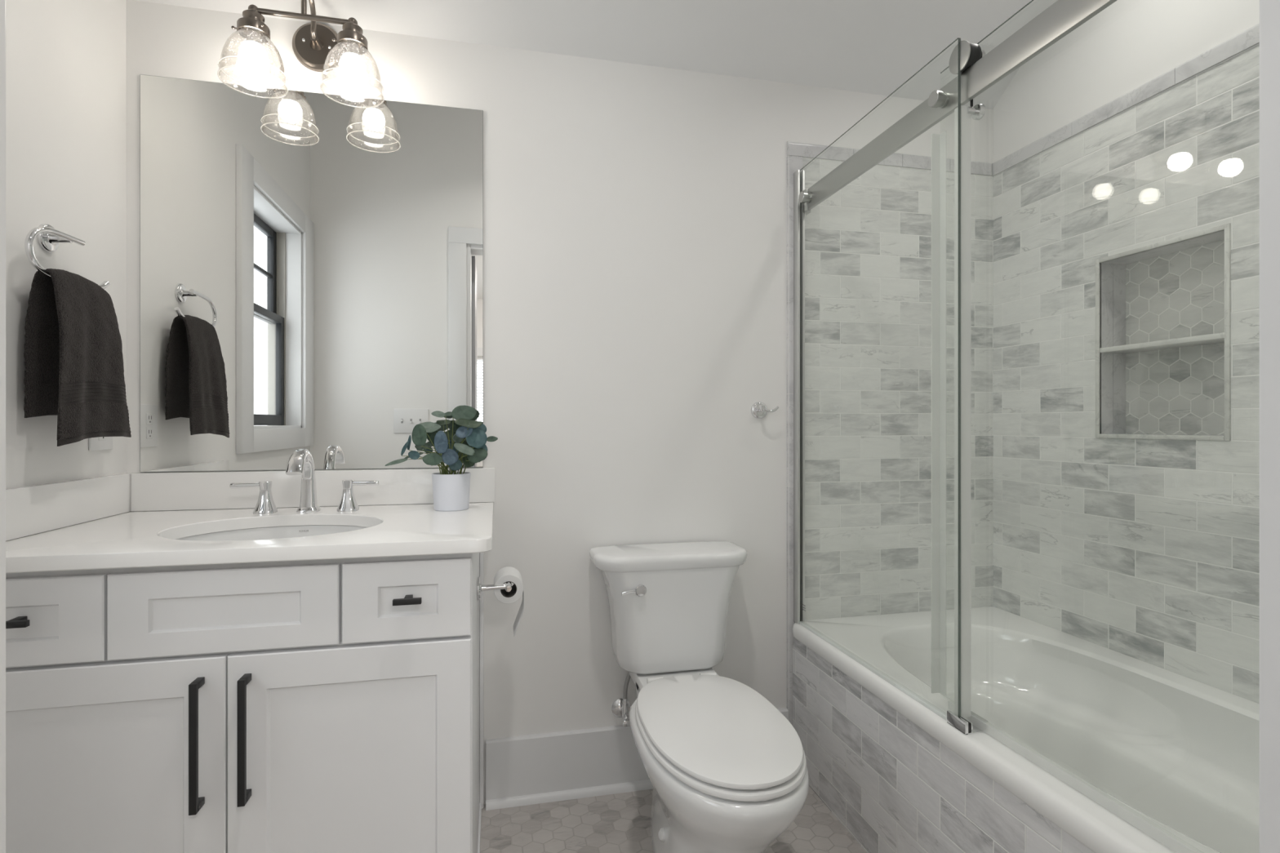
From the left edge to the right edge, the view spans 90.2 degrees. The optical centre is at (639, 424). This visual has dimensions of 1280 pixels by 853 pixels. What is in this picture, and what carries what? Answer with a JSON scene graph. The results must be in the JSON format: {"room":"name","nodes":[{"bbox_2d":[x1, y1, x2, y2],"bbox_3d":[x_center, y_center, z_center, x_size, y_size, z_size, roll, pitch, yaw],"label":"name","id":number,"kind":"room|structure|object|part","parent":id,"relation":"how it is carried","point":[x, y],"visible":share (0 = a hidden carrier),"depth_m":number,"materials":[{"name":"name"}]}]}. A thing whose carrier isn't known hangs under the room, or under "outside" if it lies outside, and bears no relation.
{"room":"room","nodes":[
{"label":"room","id":0,"kind":"room"},
{"bbox_2d":[5,0,125,488],"bbox_3d":[-1.233,-0.612,0.773,0.150,3.483,1.850,0,0,-13],"label":"wall","id":1,"kind":"structure","parent":0,"point":[65,60],"depth_m":1.43,"materials":[{"name":"white paint"}]},
{"bbox_2d":[24,223,109,288],"bbox_3d":[-1.269,-0.371,1.395,0.053,0.132,0.270,0,0,-13],"label":"towel ring","id":2,"kind":"object","parent":1,"relation":"attached to","point":[48,237],"visible":0.74,"depth_m":1.36,"materials":[{"name":"silver metal"}]},
{"bbox_3d":[-1.273,-0.407,1.397,0.047,0.060,0.060,0,0,-13],"label":"post","id":3,"kind":"part","parent":2,"relation":"part of","materials":[{"name":"silver metal"}]},
{"bbox_2d":[88,436,112,450],"bbox_3d":[-1.334,0.004,1.580,0.008,0.120,0.091,0,0,-13],"label":"wall outlet","id":4,"kind":"object","parent":1,"relation":"attached to","point":[99,443],"visible":0.24,"depth_m":1.57,"materials":[{"name":"white plastic"}]},
{"bbox_2d":[97,436,106,440],"bbox_3d":[-1.332,0.024,1.580,0.004,0.032,0.033,0,0,-13],"label":"receptacle","id":5,"kind":"object","parent":4,"relation":"attached to","point":[100,438],"depth_m":1.58,"materials":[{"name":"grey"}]},
{"bbox_2d":[23,268,131,446],"bbox_3d":[-1.241,-0.145,1.415,0.090,0.379,0.266,0,0,-13],"label":"hand towel","id":6,"kind":"object","parent":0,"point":[74,368],"visible":1,"depth_m":1.37,"materials":[{"name":"grey fabric"}]},
{"bbox_2d":[125,0,993,804],"bbox_3d":[-0.041,0.001,2.062,3.043,2.258,0.158,0,0,-13],"label":"wall","id":7,"kind":"structure","parent":0,"point":[635,215],"depth_m":2.02,"materials":[{"name":"white paint"}]},
{"bbox_2d":[217,0,384,107],"bbox_3d":[-0.875,-1.010,1.683,0.388,0.288,0.231,0,0,-13],"label":"vanity light","id":8,"kind":"object","parent":7,"relation":"attached to","point":[317,46],"visible":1,"depth_m":1.65,"materials":[{"name":"glass"}]},
{"bbox_2d":[231,8,270,44],"bbox_3d":[-0.988,-1.018,1.623,0.085,0.057,0.084,0,0,-13],"label":"socket","id":9,"kind":"object","parent":8,"relation":"attached to","point":[252,24],"depth_m":1.61,"materials":[{"name":"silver metal"}]},
{"bbox_3d":[-0.981,-0.932,1.620,0.153,0.130,0.153,0,0,-13],"label":"lamp shade","id":10,"kind":"part","parent":8,"relation":"part of","materials":[{"name":"clear glass"}]},
{"bbox_3d":[-0.981,-0.933,1.620,0.064,0.058,0.064,0,0,-13],"label":"bulb globe","id":11,"kind":"part","parent":8,"relation":"part of"},
{"bbox_3d":[-0.981,-0.984,1.620,0.043,0.044,0.043,0,0,-13],"label":"bulb","id":12,"kind":"part","parent":8,"relation":"part of","materials":[{"name":"white glass"}]},
{"bbox_3d":[-0.880,-1.103,1.696,0.016,0.104,0.122,0,0,-13],"label":"arm","id":13,"kind":"part","parent":8,"relation":"part of","materials":[{"name":"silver metal"}]},
{"bbox_3d":[-0.898,-1.058,1.769,0.132,0.132,0.054,0,0,-13],"label":"wall plate","id":14,"kind":"part","parent":8,"relation":"part of","materials":[{"name":"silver metal"}]},
{"bbox_2d":[332,22,368,55],"bbox_3d":[-0.760,-1.018,1.674,0.085,0.057,0.084,0,0,-13],"label":"socket","id":15,"kind":"object","parent":8,"relation":"attached to","point":[351,34],"depth_m":1.66,"materials":[{"name":"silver metal"}]},
{"bbox_3d":[-0.753,-0.932,1.671,0.153,0.130,0.153,0,0,-13],"label":"lamp shade","id":16,"kind":"part","parent":8,"relation":"part of","materials":[{"name":"clear glass"}]},
{"bbox_3d":[-0.753,-0.984,1.671,0.043,0.044,0.043,0,0,-13],"label":"bulb","id":17,"kind":"part","parent":8,"relation":"part of","materials":[{"name":"white glass"}]},
{"bbox_3d":[-0.753,-0.933,1.671,0.064,0.058,0.064,0,0,-13],"label":"bulb globe","id":18,"kind":"part","parent":8,"relation":"part of"},
{"bbox_2d":[139,74,483,471],"bbox_3d":[-0.896,-0.402,1.794,0.886,1.057,0.006,0,0,-13],"label":"wall mirror","id":19,"kind":"object","parent":7,"relation":"attached to","point":[311,264],"visible":1,"depth_m":1.78,"materials":[{"name":"silver mirror"}]},
{"bbox_2d":[130,467,494,511],"bbox_3d":[-0.886,0.179,1.789,0.934,0.100,0.020,0,0,-13],"label":"backsplash","id":20,"kind":"structure","parent":7,"relation":"attached to","point":[149,491],"depth_m":1.76,"materials":[{"name":"white stone"}]},
{"bbox_2d":[611,671,631,726],"bbox_3d":[-0.019,0.814,1.929,0.168,0.197,0.078,0,0,43],"label":"supply valve","id":21,"kind":"object","parent":7,"relation":"attached to","point":[620,708],"visible":0.62,"depth_m":1.94,"materials":[{"name":"silver metal"}]},
{"bbox_3d":[-0.038,0.894,1.909,0.026,0.020,0.010,0,0,-13],"label":"valve handle","id":22,"kind":"part","parent":21,"relation":"part of","materials":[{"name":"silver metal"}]},
{"bbox_2d":[485,707,788,810],"bbox_3d":[0.016,1.034,1.987,0.965,0.193,0.031,0,0,-13],"label":"baseboard","id":23,"kind":"structure","parent":7,"relation":"attached to","point":[521,771],"depth_m":1.93,"materials":[{"name":"white paint"}]},
{"bbox_2d":[751,401,778,418],"bbox_3d":[0.405,-0.046,2.063,0.077,0.056,0.052,0,0,-13],"label":"robe hook","id":24,"kind":"object","parent":7,"relation":"attached to","point":[759,410],"visible":1,"depth_m":2.07,"materials":[{"name":"silver metal"}]},
{"bbox_3d":[0.411,-0.051,2.060,0.067,0.026,0.043,0,0,-13],"label":"arm","id":25,"kind":"part","parent":24,"relation":"part of","materials":[{"name":"silver metal"}]},
{"bbox_2d":[786,141,991,725],"bbox_3d":[0.869,0.098,2.189,0.786,2.065,0.011,0,0,-13],"label":"trim","id":26,"kind":"structure","parent":7,"relation":"attached to","point":[796,151],"depth_m":2.10,"materials":[{"name":"metal"}]},
{"bbox_2d":[802,0,1116,216],"bbox_3d":[0.700,-0.724,1.370,0.022,0.074,1.516,0,0,-13],"label":"shower rail","id":27,"kind":"object","parent":7,"relation":"attached to","point":[1062,17],"visible":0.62,"depth_m":1.34,"materials":[{"name":"silver metal"}]},
{"bbox_2d":[931,0,1204,852],"bbox_3d":[0.775,-0.087,1.091,0.056,1.466,0.788,0,0,-13],"label":"door","id":28,"kind":"structure","parent":27,"relation":"hanging from","point":[970,53],"depth_m":1.47,"materials":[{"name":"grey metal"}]},
{"bbox_2d":[980,48,985,57],"bbox_3d":[0.729,-0.788,1.379,0.009,0.040,0.040,0,0,-13],"label":"washer","id":29,"kind":"object","parent":28,"relation":"in","point":[982,52],"depth_m":1.36,"materials":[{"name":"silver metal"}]},
{"bbox_2d":[136,0,1057,109],"bbox_3d":[0.164,-1.780,1.154,3.043,1.514,2.020,0,0,-13],"label":"ceiling","id":30,"kind":"structure","parent":0,"point":[870,46],"depth_m":1.96,"materials":[{"name":"white paint"}]},
{"bbox_2d":[480,786,866,852],"bbox_3d":[-0.205,1.155,1.004,1.958,0.050,1.850,0,0,-13],"label":"floor","id":31,"kind":"structure","parent":0,"point":[617,823],"depth_m":1.78,"materials":[{"name":"tile"}]},
{"bbox_2d":[5,552,484,852],"bbox_3d":[-0.842,0.695,1.479,0.921,0.871,0.644,0,0,-13],"label":"vanity cabinet","id":32,"kind":"object","parent":31,"relation":"on","point":[325,705],"visible":0.87,"depth_m":1.21,"materials":[{"name":"white paint"}]},
{"bbox_3d":[-1.094,0.347,1.117,0.053,0.011,0.037,0,0,-13],"label":"knob","id":33,"kind":"part","parent":32,"relation":"part of","materials":[{"name":"black metal"}]},
{"bbox_3d":[-1.099,0.352,1.138,0.255,0.156,0.019,0,0,-13],"label":"drawer","id":34,"kind":"part","parent":32,"relation":"part of","materials":[{"name":"white paint"}]},
{"bbox_3d":[-1.003,0.734,1.159,0.452,0.592,0.019,0,0,-13],"label":"door","id":35,"kind":"part","parent":32,"relation":"part of","materials":[{"name":"white paint"}]},
{"bbox_3d":[-0.815,0.591,1.173,0.012,0.237,0.036,0,0,-13],"label":"handle","id":36,"kind":"part","parent":32,"relation":"part of","materials":[{"name":"black metal"}]},
{"bbox_3d":[-0.738,0.588,1.191,0.012,0.232,0.036,0,0,-13],"label":"handle","id":37,"kind":"part","parent":32,"relation":"part of","materials":[{"name":"black metal"}]},
{"bbox_2d":[5,467,494,573],"bbox_3d":[-0.829,0.194,1.488,0.954,0.128,0.632,0,0,-13],"label":"countertop","id":38,"kind":"structure","parent":32,"relation":"on","point":[123,520],"depth_m":1.48,"materials":[{"name":"white stone"}]},
{"bbox_2d":[176,524,368,541],"bbox_3d":[-0.822,0.339,1.447,0.488,0.158,0.409,0,0,-13],"label":"sink basin","id":39,"kind":"object","parent":38,"relation":"in","point":[286,531],"visible":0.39,"depth_m":1.61,"materials":[{"name":"white ceramic"}]},
{"bbox_2d":[229,448,379,514],"bbox_3d":[-0.867,0.147,1.634,0.356,0.167,0.159,0,0,-13],"label":"faucet","id":40,"kind":"object","parent":38,"relation":"on","point":[300,462],"visible":1,"depth_m":1.67,"materials":[{"name":"silver metal"}]},
{"bbox_3d":[-1.006,0.160,1.652,0.092,0.024,0.029,0,0,-13],"label":"lever","id":41,"kind":"part","parent":40,"relation":"part of","materials":[{"name":"silver metal"}]},
{"bbox_3d":[-0.975,0.201,1.660,0.051,0.058,0.051,0,0,-13],"label":"handle","id":42,"kind":"part","parent":40,"relation":"part of","materials":[{"name":"silver metal"}]},
{"bbox_3d":[-0.865,0.147,1.635,0.053,0.167,0.159,0,0,-13],"label":"spout","id":43,"kind":"part","parent":40,"relation":"part of","materials":[{"name":"silver metal"}]},
{"bbox_3d":[-0.780,0.201,1.704,0.051,0.058,0.051,0,0,-13],"label":"handle","id":44,"kind":"part","parent":40,"relation":"part of","materials":[{"name":"silver metal"}]},
{"bbox_3d":[-0.748,0.160,1.710,0.092,0.024,0.029,0,0,-13],"label":"lever","id":45,"kind":"part","parent":40,"relation":"part of","materials":[{"name":"silver metal"}]},
{"bbox_2d":[384,405,497,511],"bbox_3d":[-0.529,0.089,1.716,0.287,0.282,0.123,0,0,-13],"label":"potted plant","id":46,"kind":"object","parent":38,"relation":"on","point":[451,487],"visible":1,"depth_m":1.70,"materials":[{"name":"green plant"}]},
{"bbox_3d":[-0.547,0.083,1.695,0.041,0.123,0.003,0,0,-27],"label":"stem","id":47,"kind":"part","parent":46,"relation":"part of","materials":[{"name":"green plant"}]},
{"bbox_3d":[-0.516,0.060,1.722,0.020,0.168,0.003,0,0,-9],"label":"stem","id":48,"kind":"part","parent":46,"relation":"part of","materials":[{"name":"green plant"}]},
{"bbox_3d":[-0.511,0.181,1.730,0.101,0.098,0.101,0,0,-13],"label":"pot","id":49,"kind":"part","parent":46,"relation":"part of","materials":[{"name":"white ceramic"}]},
{"bbox_3d":[-0.507,0.058,1.722,0.003,0.173,0.035,0,0,-3],"label":"stem","id":50,"kind":"part","parent":46,"relation":"part of","materials":[{"name":"green plant"}]},
{"bbox_3d":[-0.563,0.734,1.259,0.444,0.592,0.019,0,0,-13],"label":"door","id":51,"kind":"part","parent":32,"relation":"part of","materials":[{"name":"white paint"}]},
{"bbox_3d":[-0.465,0.352,1.281,0.244,0.156,0.019,0,0,-13],"label":"drawer","id":52,"kind":"part","parent":32,"relation":"part of","materials":[{"name":"white paint"}]},
{"bbox_3d":[-0.458,0.347,1.261,0.053,0.011,0.037,0,0,-13],"label":"knob","id":53,"kind":"part","parent":32,"relation":"part of","materials":[{"name":"black metal"}]},
{"bbox_3d":[-0.413,0.695,1.643,0.012,0.871,0.512,0,0,-13],"label":"scribe moulding","id":54,"kind":"part","parent":32,"relation":"part of","materials":[{"name":"white paint"}]},
{"bbox_2d":[477,576,511,599],"bbox_3d":[-0.390,0.425,1.716,0.087,0.060,0.169,0,0,-13],"label":"paper holder","id":55,"kind":"object","parent":32,"relation":"attached to","point":[507,586],"visible":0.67,"depth_m":1.66,"materials":[{"name":"silver metal"}]},
{"bbox_3d":[-0.386,0.427,1.727,0.073,0.021,0.149,0,0,-13],"label":"arm","id":56,"kind":"part","parent":55,"relation":"part of","materials":[{"name":"silver metal"}]},
{"bbox_2d":[493,566,524,635],"bbox_3d":[-0.357,0.482,1.737,0.079,0.166,0.101,0,0,-13],"label":"paper roll","id":57,"kind":"object","parent":55,"relation":"hanging from","point":[508,574],"visible":0.86,"depth_m":1.70,"materials":[{"name":"white paper"}]},
{"bbox_2d":[0,0,1279,852],"bbox_3d":[0.105,0.021,-0.008,0.715,2.219,0.538,0,0,-13],"label":"door frame","id":58,"kind":"structure","parent":31,"relation":"on","point":[1269,10],"depth_m":0.28,"materials":[{"name":"white paint"}]},
{"bbox_2d":[589,541,808,852],"bbox_3d":[0.158,0.752,1.618,0.469,0.756,0.796,0,0,-13],"label":"toilet","id":59,"kind":"object","parent":31,"relation":"on","point":[727,772],"visible":1,"depth_m":1.57,"materials":[{"name":"white ceramic"}]},
{"bbox_3d":[-0.017,0.468,1.796,0.070,0.033,0.022,0,0,-13],"label":"flush lever","id":60,"kind":"part","parent":59,"relation":"part of","materials":[{"name":"silver metal"}]},
{"bbox_3d":[0.092,0.396,1.913,0.469,0.044,0.192,0,0,-13],"label":"tank lid","id":61,"kind":"part","parent":59,"relation":"part of","materials":[{"name":"white ceramic"}]},
{"bbox_3d":[0.091,0.569,1.915,0.416,0.304,0.176,0,0,-13],"label":"tank","id":62,"kind":"part","parent":59,"relation":"part of","materials":[{"name":"white ceramic"}]},
{"bbox_3d":[0.164,0.935,1.593,0.366,0.390,0.744,0,0,-13],"label":"bowl","id":63,"kind":"part","parent":59,"relation":"part of","materials":[{"name":"white ceramic"}]},
{"bbox_3d":[0.181,0.710,1.518,0.343,0.018,0.550,0,0,-13],"label":"lid","id":64,"kind":"part","parent":59,"relation":"part of","materials":[{"name":"white plastic"}]},
{"bbox_3d":[0.182,0.729,1.514,0.353,0.016,0.558,0,0,-13],"label":"seat","id":65,"kind":"part","parent":59,"relation":"part of","materials":[{"name":"white plastic"}]},
{"bbox_2d":[792,635,1093,852],"bbox_3d":[0.681,0.913,1.363,0.022,0.434,1.519,0,0,-13],"label":"wall","id":66,"kind":"structure","parent":0,"point":[892,785],"depth_m":1.56,"materials":[{"name":"tile"}]},
{"bbox_2d":[792,606,1259,852],"bbox_3d":[1.044,0.846,1.446,0.784,0.393,1.519,0,0,-13],"label":"bathtub","id":67,"kind":"object","parent":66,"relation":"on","point":[1182,753],"visible":0.82,"depth_m":1.64,"materials":[{"name":"white ceramic"}]},
{"bbox_2d":[793,37,970,720],"bbox_3d":[0.606,-0.090,1.738,0.050,1.477,0.759,0,0,-13],"label":"glass shower door","id":68,"kind":"structure","parent":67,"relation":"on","point":[937,98],"depth_m":1.38,"materials":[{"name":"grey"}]},
{"bbox_3d":[0.529,-0.726,2.038,0.030,0.035,0.035,0,0,-13],"label":"standoff knob","id":69,"kind":"part","parent":68,"relation":"part of","materials":[{"name":"silver metal"}]},
{"bbox_3d":[0.667,-0.726,1.425,0.030,0.035,0.035,0,0,-13],"label":"standoff knob","id":70,"kind":"part","parent":68,"relation":"part of","materials":[{"name":"silver metal"}]},
{"bbox_2d":[946,711,988,734],"bbox_3d":[0.703,0.636,1.367,0.061,0.026,0.057,0,0,-13],"label":"guide","id":71,"kind":"object","parent":67,"relation":"on","point":[964,726],"visible":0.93,"depth_m":1.35,"materials":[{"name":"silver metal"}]},
{"bbox_2d":[992,0,1259,703],"bbox_3d":[1.560,-0.612,1.402,0.210,3.483,1.850,0,0,-13],"label":"wall","id":72,"kind":"structure","parent":0,"point":[1126,248],"depth_m":1.80,"materials":[{"name":"white tile"}]},
{"bbox_2d":[991,22,1259,176],"bbox_3d":[1.427,-0.911,1.536,0.010,0.049,1.528,0,0,-13],"label":"trim","id":73,"kind":"structure","parent":72,"relation":"attached to","point":[1249,37],"depth_m":1.75,"materials":[{"name":"tile"}]},
{"bbox_2d":[1099,332,1224,353],"bbox_3d":[1.432,-0.217,1.722,0.095,0.014,0.330,0,0,-13],"label":"niche shelf","id":74,"kind":"object","parent":72,"relation":"attached to","point":[1214,340],"depth_m":1.72,"materials":[{"name":"white stone"}]}
]}

